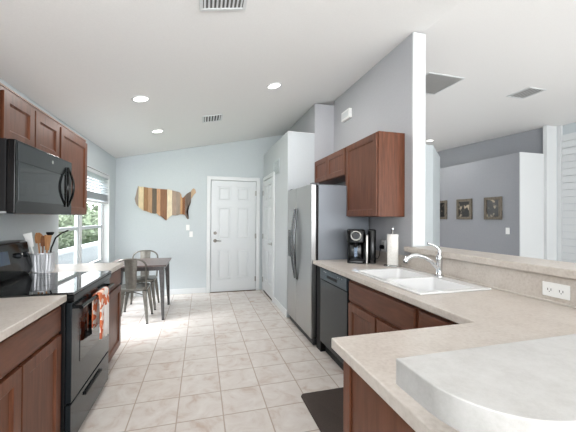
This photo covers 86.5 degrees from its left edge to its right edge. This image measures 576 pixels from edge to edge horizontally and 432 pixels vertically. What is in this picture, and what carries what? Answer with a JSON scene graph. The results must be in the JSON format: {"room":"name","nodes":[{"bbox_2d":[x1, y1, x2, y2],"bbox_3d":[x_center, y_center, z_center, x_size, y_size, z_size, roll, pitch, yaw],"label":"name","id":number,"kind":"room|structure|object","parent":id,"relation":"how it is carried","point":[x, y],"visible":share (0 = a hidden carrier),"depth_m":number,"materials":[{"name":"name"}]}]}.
{"room":"kitchen","nodes":[
{"label":"kitchen","id":0,"kind":"room"},
{"bbox_2d":[0,78,115,263],"bbox_3d":[-1.582,0.172,0.204,0.140,2.350,10.255,0,0,-16],"label":"wall","id":1,"kind":"structure","parent":0,"point":[12,226],"depth_m":2.99,"materials":[{"name":"paint"}]},
{"bbox_2d":[0,85,59,156],"bbox_3d":[-1.866,-0.592,2.050,0.303,0.313,0.750,0,0,-16],"label":"upper cabinet","id":2,"kind":"object","parent":1,"relation":"attached to","point":[21,121],"visible":0.84,"depth_m":1.99,"materials":[{"name":"brown wood"}]},
{"bbox_2d":[0,138,74,214],"bbox_3d":[-1.798,-0.222,2.035,0.431,0.418,0.777,0,0,-16],"label":"microwave","id":3,"kind":"object","parent":2,"relation":"attached to","point":[33,180],"visible":1,"depth_m":1.88,"materials":[{"name":"black metal"}]},
{"bbox_2d":[34,123,86,214],"bbox_3d":[-2.054,-0.378,2.709,0.303,0.733,0.614,0,0,-16],"label":"upper cabinet","id":4,"kind":"object","parent":1,"relation":"attached to","point":[73,149],"visible":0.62,"depth_m":2.80,"materials":[{"name":"brown wood"}]},
{"bbox_2d":[58,165,109,263],"bbox_3d":[-2.625,0.059,3.950,0.160,1.418,1.789,0,0,-16],"label":"window","id":5,"kind":"structure","parent":1,"relation":"in","point":[103,233],"depth_m":4.71,"materials":[{"name":"white"}]},
{"bbox_2d":[87,167,108,204],"bbox_3d":[-2.603,-0.408,3.959,0.050,0.445,1.750,0,0,-16],"label":"window blind","id":6,"kind":"object","parent":5,"relation":"attached to","point":[93,196],"visible":0.48,"depth_m":4.32,"materials":[{"name":"white plastic"}]},
{"bbox_3d":[-1.635,-0.387,1.228,0.303,0.733,0.948,0,0,-16],"label":"upper cabinet","id":7,"kind":"object","parent":1,"relation":"attached to","visible":0},
{"bbox_2d":[0,82,85,140],"bbox_3d":[-1.827,-0.755,1.890,0.288,0.009,2.322,0,0,-16],"label":"strip","id":8,"kind":"object","parent":7,"relation":"on","point":[1,84],"visible":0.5,"depth_m":2.13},
{"bbox_2d":[115,135,283,291],"bbox_3d":[-1.442,-0.131,5.636,3.361,3.041,0.120,0,0,-16],"label":"wall","id":9,"kind":"structure","parent":0,"point":[180,170],"depth_m":5.44,"materials":[{"name":"paint"}]},
{"bbox_2d":[135,186,195,219],"bbox_3d":[-2.135,-0.217,5.364,0.999,0.590,0.024,0,0,-16],"label":"map","id":10,"kind":"object","parent":9,"relation":"attached to","point":[166,203],"visible":1,"depth_m":5.35,"materials":[{"name":"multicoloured wood"}]},
{"bbox_2d":[125,287,205,296],"bbox_3d":[-2.201,1.335,5.342,1.480,0.094,0.013,0,0,-16],"label":"baseboard","id":11,"kind":"structure","parent":9,"relation":"attached to","point":[187,290],"depth_m":5.42,"materials":[{"name":"white wood"}]},
{"bbox_2d":[206,176,259,292],"bbox_3d":[-1.000,0.335,5.649,0.969,2.112,0.089,0,0,-16],"label":"door","id":12,"kind":"structure","parent":9,"relation":"in","point":[233,205],"depth_m":5.66,"materials":[{"name":"white paint"}]},
{"bbox_2d":[78,289,342,431],"bbox_3d":[2.087,1.435,2.504,8.600,0.100,12.700,0,0,-16],"label":"floor","id":13,"kind":"structure","parent":0,"point":[221,361],"depth_m":2.72,"materials":[{"name":"tile"}]},
{"bbox_2d":[0,306,60,431],"bbox_3d":[-1.444,0.918,1.145,0.646,0.872,1.040,0,0,-16],"label":"base cabinet","id":14,"kind":"object","parent":13,"relation":"on","point":[30,358],"visible":0.92,"depth_m":1.44,"materials":[{"name":"brown wood"}]},
{"bbox_2d":[0,295,66,341],"bbox_3d":[-1.431,0.460,1.138,0.663,0.039,1.074,0,0,-16],"label":"countertop","id":15,"kind":"structure","parent":14,"relation":"on","point":[16,313],"depth_m":1.46,"materials":[{"name":"laminate"}]},
{"bbox_2d":[0,240,113,431],"bbox_3d":[-1.650,0.770,2.034,0.727,1.180,0.761,0,0,-16],"label":"range","id":16,"kind":"object","parent":13,"relation":"on","point":[84,357],"visible":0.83,"depth_m":1.96,"materials":[{"name":"black metal"}]},
{"bbox_2d":[0,271,110,297],"bbox_3d":[-1.640,0.447,2.039,0.640,0.016,0.761,0,0,-16],"label":"cooktop","id":17,"kind":"object","parent":16,"relation":"in","point":[71,284],"depth_m":1.99,"materials":[{"name":"black glass"}]},
{"bbox_2d":[92,286,108,339],"bbox_3d":[-1.314,0.691,2.160,0.057,0.344,0.221,0,0,-16],"label":"dish towel","id":18,"kind":"object","parent":16,"relation":"hanging from","point":[100,305],"visible":0.95,"depth_m":2.14,"materials":[{"name":"fabric"}]},
{"bbox_2d":[108,268,120,362],"bbox_3d":[-1.874,0.927,2.667,0.646,0.872,0.513,0,0,-16],"label":"base cabinet","id":19,"kind":"object","parent":13,"relation":"on","point":[115,290],"visible":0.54,"depth_m":2.81,"materials":[{"name":"brown wood"}]},
{"bbox_2d":[28,262,123,273],"bbox_3d":[-1.861,0.469,2.662,0.663,0.039,0.548,0,0,-16],"label":"countertop","id":20,"kind":"structure","parent":19,"relation":"on","point":[83,267],"depth_m":2.69,"materials":[{"name":"stone"}]},
{"bbox_2d":[30,251,55,272],"bbox_3d":[-1.956,0.369,2.443,0.164,0.156,0.164,0,0,-16],"label":"utensil crock","id":21,"kind":"object","parent":20,"relation":"on","point":[44,262],"visible":0.88,"depth_m":2.39,"materials":[{"name":"grey metal"}]},
{"bbox_2d":[23,232,33,253],"bbox_3d":[-2.002,0.279,2.381,0.097,0.303,0.024,1,0,-27],"label":"spatula","id":22,"kind":"object","parent":21,"relation":"in","point":[28,237],"visible":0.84,"depth_m":2.38,"materials":[{"name":"white plastic"}]},
{"bbox_2d":[35,233,42,253],"bbox_3d":[-2.003,0.281,2.460,0.060,0.297,0.028,0,0,-16],"label":"wooden spoon","id":23,"kind":"object","parent":21,"relation":"in","point":[37,235],"visible":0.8,"depth_m":2.46,"materials":[{"name":"brown wood"}]},
{"bbox_2d":[40,236,44,252],"bbox_3d":[-1.950,0.293,2.441,0.044,0.273,0.028,0,0,-16],"label":"wooden spoon","id":24,"kind":"object","parent":21,"relation":"in","point":[42,242],"visible":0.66,"depth_m":2.44,"materials":[{"name":"brown wood"}]},
{"bbox_2d":[44,235,51,252],"bbox_3d":[-1.891,0.289,2.409,0.059,0.283,0.023,0,0,-5],"label":"wooden spatula","id":25,"kind":"object","parent":21,"relation":"in","point":[47,237],"visible":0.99,"depth_m":2.41,"materials":[{"name":"brown wood"}]},
{"bbox_2d":[46,230,68,252],"bbox_3d":[-1.880,0.272,2.491,0.174,0.319,0.055,0,0,4],"label":"ladle","id":26,"kind":"object","parent":21,"relation":"in","point":[47,233],"visible":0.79,"depth_m":2.49,"materials":[{"name":"black"}]},
{"bbox_2d":[117,258,152,323],"bbox_3d":[-2.042,0.953,4.054,0.431,0.841,0.447,0,0,-16],"label":"metal chair","id":27,"kind":"object","parent":13,"relation":"on","point":[130,264],"visible":0.74,"depth_m":3.91,"materials":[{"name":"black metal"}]},
{"bbox_2d":[111,258,171,319],"bbox_3d":[-2.086,1.011,4.329,0.755,0.728,0.778,0,0,-16],"label":"dining table","id":28,"kind":"object","parent":13,"relation":"on","point":[153,264],"visible":0.59,"depth_m":4.12,"materials":[{"name":"black"}]},
{"bbox_2d":[124,250,159,311],"bbox_3d":[-2.199,0.956,4.644,0.431,0.841,0.447,0,0,-16],"label":"metal chair","id":29,"kind":"object","parent":13,"relation":"on","point":[152,279],"visible":0.66,"depth_m":4.75,"materials":[{"name":"black metal"}]},
{"bbox_2d":[316,266,325,351],"bbox_3d":[0.608,0.946,3.254,0.605,0.871,0.118,0,0,-16],"label":"filler panel","id":30,"kind":"object","parent":13,"relation":"on","point":[319,344],"visible":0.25,"depth_m":3.17,"materials":[{"name":"black"}]},
{"bbox_2d":[301,387,342,431],"bbox_3d":[0.423,1.361,1.948,0.425,0.018,0.935,0,0,-16],"label":"floor mat","id":31,"kind":"object","parent":13,"relation":"on","point":[325,407],"visible":0.49,"depth_m":2.16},
{"bbox_2d":[287,183,368,344],"bbox_3d":[0.419,0.516,3.758,0.742,1.738,0.918,0,0,-16],"label":"refrigerator","id":32,"kind":"object","parent":13,"relation":"on","point":[318,222],"visible":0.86,"depth_m":3.33,"materials":[{"name":"grey metal"}]},
{"bbox_2d":[320,267,349,369],"bbox_3d":[0.700,0.946,2.899,0.622,0.867,0.596,0,0,-16],"label":"dishwasher","id":33,"kind":"object","parent":13,"relation":"on","point":[334,300],"visible":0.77,"depth_m":2.81,"materials":[{"name":"black metal"}]},
{"bbox_2d":[343,361,414,431],"bbox_3d":[0.588,0.928,0.929,0.668,0.871,0.560,0,0,-16],"label":"base cabinet","id":34,"kind":"object","parent":13,"relation":"on","point":[364,410],"visible":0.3,"depth_m":0.97,"materials":[{"name":"brown wood"}]},
{"bbox_2d":[313,259,575,431],"bbox_3d":[0.612,0.478,1.986,1.335,0.039,2.575,0,0,-16],"label":"countertop","id":35,"kind":"structure","parent":34,"relation":"on","point":[493,316],"depth_m":1.20,"materials":[{"name":"laminate"}]},
{"bbox_2d":[347,229,383,263],"bbox_3d":[0.789,0.300,3.109,0.378,0.335,0.270,0,0,11],"label":"coffee maker","id":36,"kind":"object","parent":35,"relation":"on","point":[361,246],"visible":1,"depth_m":3.01,"materials":[{"name":"black plastic"}]},
{"bbox_2d":[384,227,401,267],"bbox_3d":[0.963,0.284,2.817,0.160,0.365,0.160,0,0,-16],"label":"paper towel holder","id":37,"kind":"object","parent":35,"relation":"on","point":[392,228],"visible":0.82,"depth_m":2.77,"materials":[{"name":"silver metal"}]},
{"bbox_2d":[387,234,397,264],"bbox_3d":[0.963,0.307,2.817,0.098,0.276,0.098,0,0,-16],"label":"paper towel roll","id":38,"kind":"object","parent":37,"relation":"on","point":[392,239],"visible":1,"depth_m":2.77,"materials":[{"name":"white paper"}]},
{"bbox_2d":[352,268,490,294],"bbox_3d":[0.899,0.541,2.235,0.530,0.181,0.834,0,0,-16],"label":"sink","id":39,"kind":"object","parent":35,"relation":"in","point":[411,280],"visible":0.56,"depth_m":2.21,"materials":[{"name":"white ceramic"}]},
{"bbox_2d":[403,242,443,276],"bbox_3d":[1.017,0.324,2.293,0.316,0.253,0.068,0,0,-8],"label":"faucet","id":40,"kind":"object","parent":35,"relation":"on","point":[439,258],"visible":1,"depth_m":2.29,"materials":[{"name":"silver metal"}]},
{"bbox_2d":[376,259,575,307],"bbox_3d":[1.249,0.458,2.169,0.010,0.010,2.560,0,0,-16],"label":"strip","id":41,"kind":"object","parent":35,"relation":"on","point":[526,295],"visible":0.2,"depth_m":1.90,"materials":[{"name":"beige stone"}]},
{"bbox_2d":[348,279,419,335],"bbox_3d":[0.900,0.940,2.204,0.614,0.871,0.838,0,0,-16],"label":"base cabinet","id":42,"kind":"object","parent":13,"relation":"on","point":[370,310],"visible":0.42,"depth_m":2.13,"materials":[{"name":"brown wood"}]},
{"bbox_2d":[419,308,457,327],"bbox_3d":[1.075,0.936,1.587,0.614,0.871,0.440,0,0,-16],"label":"base cabinet","id":43,"kind":"object","parent":13,"relation":"on","point":[426,318],"visible":0.14,"depth_m":1.62,"materials":[{"name":"brown wood"}]},
{"bbox_2d":[0,0,575,157],"bbox_3d":[2.104,-1.356,2.526,8.596,0.857,12.700,0,0,-16],"label":"ceiling","id":44,"kind":"structure","parent":0,"point":[83,62],"depth_m":2.77,"materials":[{"name":"paint"}]},
{"bbox_2d":[131,95,149,102],"bbox_3d":[-1.454,-1.154,3.025,0.169,0.043,0.173,0,0,-11],"label":"ceiling light","id":45,"kind":"object","parent":44,"relation":"attached to","point":[141,98],"visible":1,"depth_m":3.02,"materials":[{"name":"white glass"}]},
{"bbox_2d":[151,129,163,132],"bbox_3d":[-1.768,-1.148,4.153,0.169,0.043,0.173,0,0,-11],"label":"ceiling light","id":46,"kind":"object","parent":44,"relation":"attached to","point":[155,130],"visible":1,"depth_m":4.14,"materials":[{"name":"white"}]},
{"bbox_2d":[202,114,222,122],"bbox_3d":[-1.004,-1.295,4.068,0.256,0.063,0.270,0,0,-16],"label":"ceiling vent","id":47,"kind":"object","parent":44,"relation":"in","point":[218,117],"visible":1,"depth_m":4.06,"materials":[{"name":"grey metal"}]},
{"bbox_2d":[199,0,246,10],"bbox_3d":[-0.389,-1.306,1.857,0.285,0.069,0.180,0,0,-16],"label":"ceiling vent","id":48,"kind":"object","parent":44,"relation":"in","point":[204,5],"visible":1,"depth_m":1.90,"materials":[{"name":"grey metal"}]},
{"bbox_2d":[266,82,281,89],"bbox_3d":[-0.153,-1.431,3.374,0.169,0.043,0.173,0,0,-11],"label":"ceiling light","id":49,"kind":"object","parent":44,"relation":"attached to","point":[275,85],"visible":1,"depth_m":3.37,"materials":[{"name":"white glass"}]},
{"bbox_2d":[425,72,464,94],"bbox_3d":[1.824,-1.669,3.888,0.530,0.010,0.520,0,0,-16],"label":"ceiling vent","id":50,"kind":"object","parent":44,"relation":"in","point":[435,83],"visible":0.65,"depth_m":3.81,"materials":[{"name":"grey metal"}]},
{"bbox_2d":[506,87,546,98],"bbox_3d":[3.217,-1.659,4.141,0.300,0.010,0.320,0,0,-16],"label":"ceiling vent","id":51,"kind":"object","parent":44,"relation":"in","point":[527,92],"visible":1,"depth_m":4.12,"materials":[{"name":"grey metal"}]},
{"bbox_2d":[264,131,314,316],"bbox_3d":[-0.051,0.118,5.079,0.391,2.550,1.704,0,0,-16],"label":"wall","id":52,"kind":"structure","parent":0,"point":[295,151],"depth_m":4.32,"materials":[{"name":"paint"}]},
{"bbox_2d":[262,172,274,302],"bbox_3d":[-0.370,0.340,5.339,0.076,2.104,0.900,0,0,-16],"label":"door","id":53,"kind":"structure","parent":52,"relation":"in","point":[268,209],"depth_m":5.28,"materials":[{"name":"white paint"}]},
{"bbox_2d":[273,158,279,174],"bbox_3d":[-0.183,-0.765,4.827,0.012,0.220,0.380,0,0,-16],"label":"air vent","id":54,"kind":"object","parent":52,"relation":"in","point":[276,165],"visible":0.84,"depth_m":4.80,"materials":[{"name":"metal"}]},
{"bbox_2d":[274,297,286,317],"bbox_3d":[-0.119,1.340,4.541,0.013,0.094,0.760,0,0,-16],"label":"baseboard","id":55,"kind":"structure","parent":52,"relation":"attached to","point":[277,303],"depth_m":4.48,"materials":[{"name":"white wood"}]},
{"bbox_2d":[284,104,333,184],"bbox_3d":[0.343,-0.093,5.192,0.423,2.978,1.704,0,0,-16],"label":"wall","id":56,"kind":"structure","parent":0,"point":[319,119],"depth_m":4.37,"materials":[{"name":"grey paint"}]},
{"bbox_2d":[334,33,422,255],"bbox_3d":[0.947,-0.134,3.598,0.127,3.043,1.693,0,0,-16],"label":"wall","id":57,"kind":"structure","parent":0,"point":[381,99],"depth_m":3.16,"materials":[{"name":"grey paint"}]},
{"bbox_2d":[315,147,345,184],"bbox_3d":[0.644,-0.610,3.893,0.298,0.315,0.956,0,0,-16],"label":"upper cabinet","id":58,"kind":"object","parent":57,"relation":"attached to","point":[331,169],"visible":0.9,"depth_m":3.80,"materials":[{"name":"brown wood"}]},
{"bbox_2d":[341,108,351,121],"bbox_3d":[0.759,-1.306,3.974,0.046,0.120,0.220,0,0,-16],"label":"door chime","id":59,"kind":"object","parent":57,"relation":"attached to","point":[346,115],"visible":1,"depth_m":3.92,"materials":[{"name":"white plastic"}]},
{"bbox_2d":[346,131,404,216],"bbox_3d":[0.860,-0.382,3.123,0.298,0.780,0.633,0,0,-16],"label":"upper cabinet","id":60,"kind":"object","parent":57,"relation":"attached to","point":[375,163],"visible":0.98,"depth_m":2.85,"materials":[{"name":"brown wood"}]},
{"bbox_2d":[381,240,385,250],"bbox_3d":[0.990,0.306,3.178,0.010,0.115,0.070,0,0,-16],"label":"wall outlet","id":61,"kind":"object","parent":57,"relation":"attached to","point":[383,242],"visible":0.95,"depth_m":3.16,"materials":[{"name":"white plastic"}]},
{"bbox_2d":[412,32,425,246],"bbox_3d":[1.183,-0.691,2.777,0.130,1.933,0.022,0,0,-16],"label":"trim","id":62,"kind":"structure","parent":57,"relation":"attached to","point":[418,39],"depth_m":2.76,"materials":[{"name":"white"}]},
{"bbox_2d":[425,144,439,246],"bbox_3d":[2.397,0.133,5.263,1.588,2.550,0.386,1,-1,-44],"label":"wall","id":63,"kind":"structure","parent":0,"point":[432,158],"depth_m":4.93,"materials":[{"name":"paint"}]},
{"bbox_2d":[440,153,518,255],"bbox_3d":[4.011,0.155,6.909,0.620,2.550,2.885,0,0,-16],"label":"wall partition","id":64,"kind":"structure","parent":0,"point":[476,181],"depth_m":6.15,"materials":[{"name":"paint"}]},
{"bbox_2d":[440,200,446,218],"bbox_3d":[3.589,-0.141,7.203,0.034,0.433,0.376,0,0,-16],"label":"picture frame","id":65,"kind":"object","parent":64,"relation":"attached to","point":[443,204],"visible":0.53,"depth_m":7.11,"materials":[{"name":"brown wood"}]},
{"bbox_2d":[440,203,443,216],"bbox_3d":[3.596,-0.141,7.205,0.018,0.325,0.268,0,0,-16],"label":"picture","id":66,"kind":"object","parent":65,"relation":"attached to","point":[441,204],"depth_m":7.16},
{"bbox_2d":[456,199,471,218],"bbox_3d":[3.771,-0.145,6.561,0.034,0.433,0.388,0,0,-16],"label":"picture frame","id":67,"kind":"object","parent":64,"relation":"attached to","point":[463,206],"visible":1,"depth_m":6.55,"materials":[{"name":"brown wood"}]},
{"bbox_2d":[459,201,468,216],"bbox_3d":[3.777,-0.145,6.563,0.018,0.325,0.280,0,0,-16],"label":"picture","id":68,"kind":"object","parent":67,"relation":"attached to","point":[463,205],"depth_m":6.55},
{"bbox_2d":[484,196,501,219],"bbox_3d":[3.953,-0.149,5.915,0.034,0.433,0.368,0,0,-16],"label":"picture frame","id":69,"kind":"object","parent":64,"relation":"attached to","point":[492,205],"visible":1,"depth_m":5.90,"materials":[{"name":"brown wood"}]},
{"bbox_2d":[487,200,497,216],"bbox_3d":[3.960,-0.149,5.917,0.018,0.325,0.260,0,0,-16],"label":"picture","id":70,"kind":"object","parent":69,"relation":"attached to","point":[492,205],"depth_m":5.92},
{"bbox_2d":[519,152,543,258],"bbox_3d":[4.382,0.143,5.506,0.567,2.555,0.014,0,0,-16],"label":"wall","id":71,"kind":"structure","parent":64,"relation":"attached to","point":[531,165],"depth_m":5.50,"materials":[{"name":"white paint"}]},
{"bbox_2d":[543,125,556,260],"bbox_3d":[4.784,-0.110,5.596,0.250,3.068,0.065,0,0,-16],"label":"trim","id":72,"kind":"structure","parent":64,"relation":"attached to","point":[549,132],"depth_m":5.56,"materials":[{"name":"white"}]},
{"bbox_2d":[437,128,542,168],"bbox_3d":[4.141,-1.380,7.168,0.148,0.512,3.336,1,0,-24],"label":"wall","id":73,"kind":"structure","parent":0,"point":[531,141],"depth_m":6.48,"materials":[{"name":"paint"}]},
{"bbox_2d":[563,122,575,260],"bbox_3d":[6.164,-0.134,1.544,0.100,3.068,8.615,0,0,-16],"label":"wall","id":74,"kind":"structure","parent":0,"point":[568,128],"depth_m":5.44,"materials":[{"name":"paint"}]},
{"bbox_2d":[557,125,562,260],"bbox_3d":[4.946,-0.110,5.572,0.049,3.068,0.060,0,0,-16],"label":"trim","id":75,"kind":"structure","parent":74,"relation":"attached to","point":[559,128],"depth_m":5.56,"materials":[{"name":"white"}]},
{"bbox_2d":[562,132,575,262],"bbox_3d":[5.439,-0.040,3.866,0.029,2.868,3.480,0,0,-16],"label":"window blinds","id":76,"kind":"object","parent":74,"relation":"attached to","point":[568,213],"depth_m":5.43,"materials":[{"name":"white plastic"}]},
{"bbox_3d":[1.533,0.845,1.485,0.120,1.058,2.634,0,0,-16],"label":"wall","id":77,"kind":"structure","parent":0,"visible":0},
{"bbox_2d":[376,250,575,305],"bbox_3d":[1.267,0.391,2.172,0.023,0.144,2.575,0,0,-16],"label":"backsplash","id":78,"kind":"structure","parent":77,"relation":"attached to","point":[524,282],"depth_m":1.94,"materials":[{"name":"stone"}]},
{"bbox_2d":[542,281,569,300],"bbox_3d":[1.408,0.392,1.612,0.009,0.075,0.130,0,0,-16],"label":"outlet plate","id":79,"kind":"object","parent":78,"relation":"attached to","point":[551,289],"visible":1,"depth_m":1.61,"materials":[{"name":"white plastic"}]},
{"bbox_2d":[545,286,553,292],"bbox_3d":[1.398,0.392,1.638,0.002,0.032,0.042,0,0,-16],"label":"socket","id":80,"kind":"object","parent":79,"relation":"attached to","point":[548,289],"depth_m":1.64,"materials":[{"name":"white plastic"}]},
{"bbox_2d":[557,288,565,295],"bbox_3d":[1.413,0.392,1.584,0.002,0.032,0.042,0,0,-16],"label":"socket","id":81,"kind":"object","parent":79,"relation":"attached to","point":[560,291],"depth_m":1.58,"materials":[{"name":"white plastic"}]},
{"bbox_2d":[404,246,575,278],"bbox_3d":[1.467,0.294,1.907,0.315,0.045,1.925,0,0,-16],"label":"bar ledge","id":82,"kind":"object","parent":77,"relation":"on","point":[535,265],"visible":0.9,"depth_m":1.92,"materials":[{"name":"stone"}]},
{"bbox_3d":[1.004,0.836,0.689,1.320,1.058,0.120,0,0,-16],"label":"wall","id":83,"kind":"structure","parent":0,"visible":0},
{"bbox_2d":[396,334,575,431],"bbox_3d":[1.064,0.282,0.683,1.756,0.047,0.209,0,0,-16],"label":"raised bar","id":84,"kind":"object","parent":83,"relation":"on","point":[528,385],"visible":1,"depth_m":0.47,"materials":[{"name":"stone"}]},
{"label":"outside","id":85,"kind":"structure","parent":0,"visible":0},
{"bbox_3d":[-19.886,1.560,12.035,28.300,0.050,46.000,0,0,-16],"label":"ground","id":86,"kind":"structure","parent":85,"visible":0},
{"bbox_2d":[58,216,72,249],"bbox_3d":[-8.736,0.534,10.270,2.593,2.100,2.618,0,0,-16],"label":"bush","id":87,"kind":"object","parent":86,"relation":"on","point":[60,243],"visible":0.09,"depth_m":10.66,"materials":[{"name":"green plant"}]},
{"bbox_2d":[59,215,94,249],"bbox_3d":[-9.842,0.491,13.073,2.733,2.217,2.713,0,0,-16],"label":"bush","id":88,"kind":"object","parent":86,"relation":"on","point":[69,220],"visible":0.17,"depth_m":12.69,"materials":[{"name":"green plant"}]},
{"bbox_2d":[58,241,97,263],"bbox_3d":[-6.936,1.264,11.541,0.270,0.680,14.000,0,0,-16],"label":"wall","id":89,"kind":"structure","parent":86,"relation":"on","point":[89,250],"depth_m":9.34,"materials":[{"name":"grey paint"}]},
{"bbox_2d":[82,202,98,243],"bbox_3d":[-10.484,0.399,16.244,2.922,2.442,2.986,0,0,-16],"label":"bush","id":90,"kind":"object","parent":86,"relation":"on","point":[92,214],"visible":0.22,"depth_m":15.46,"materials":[{"name":"green plant"}]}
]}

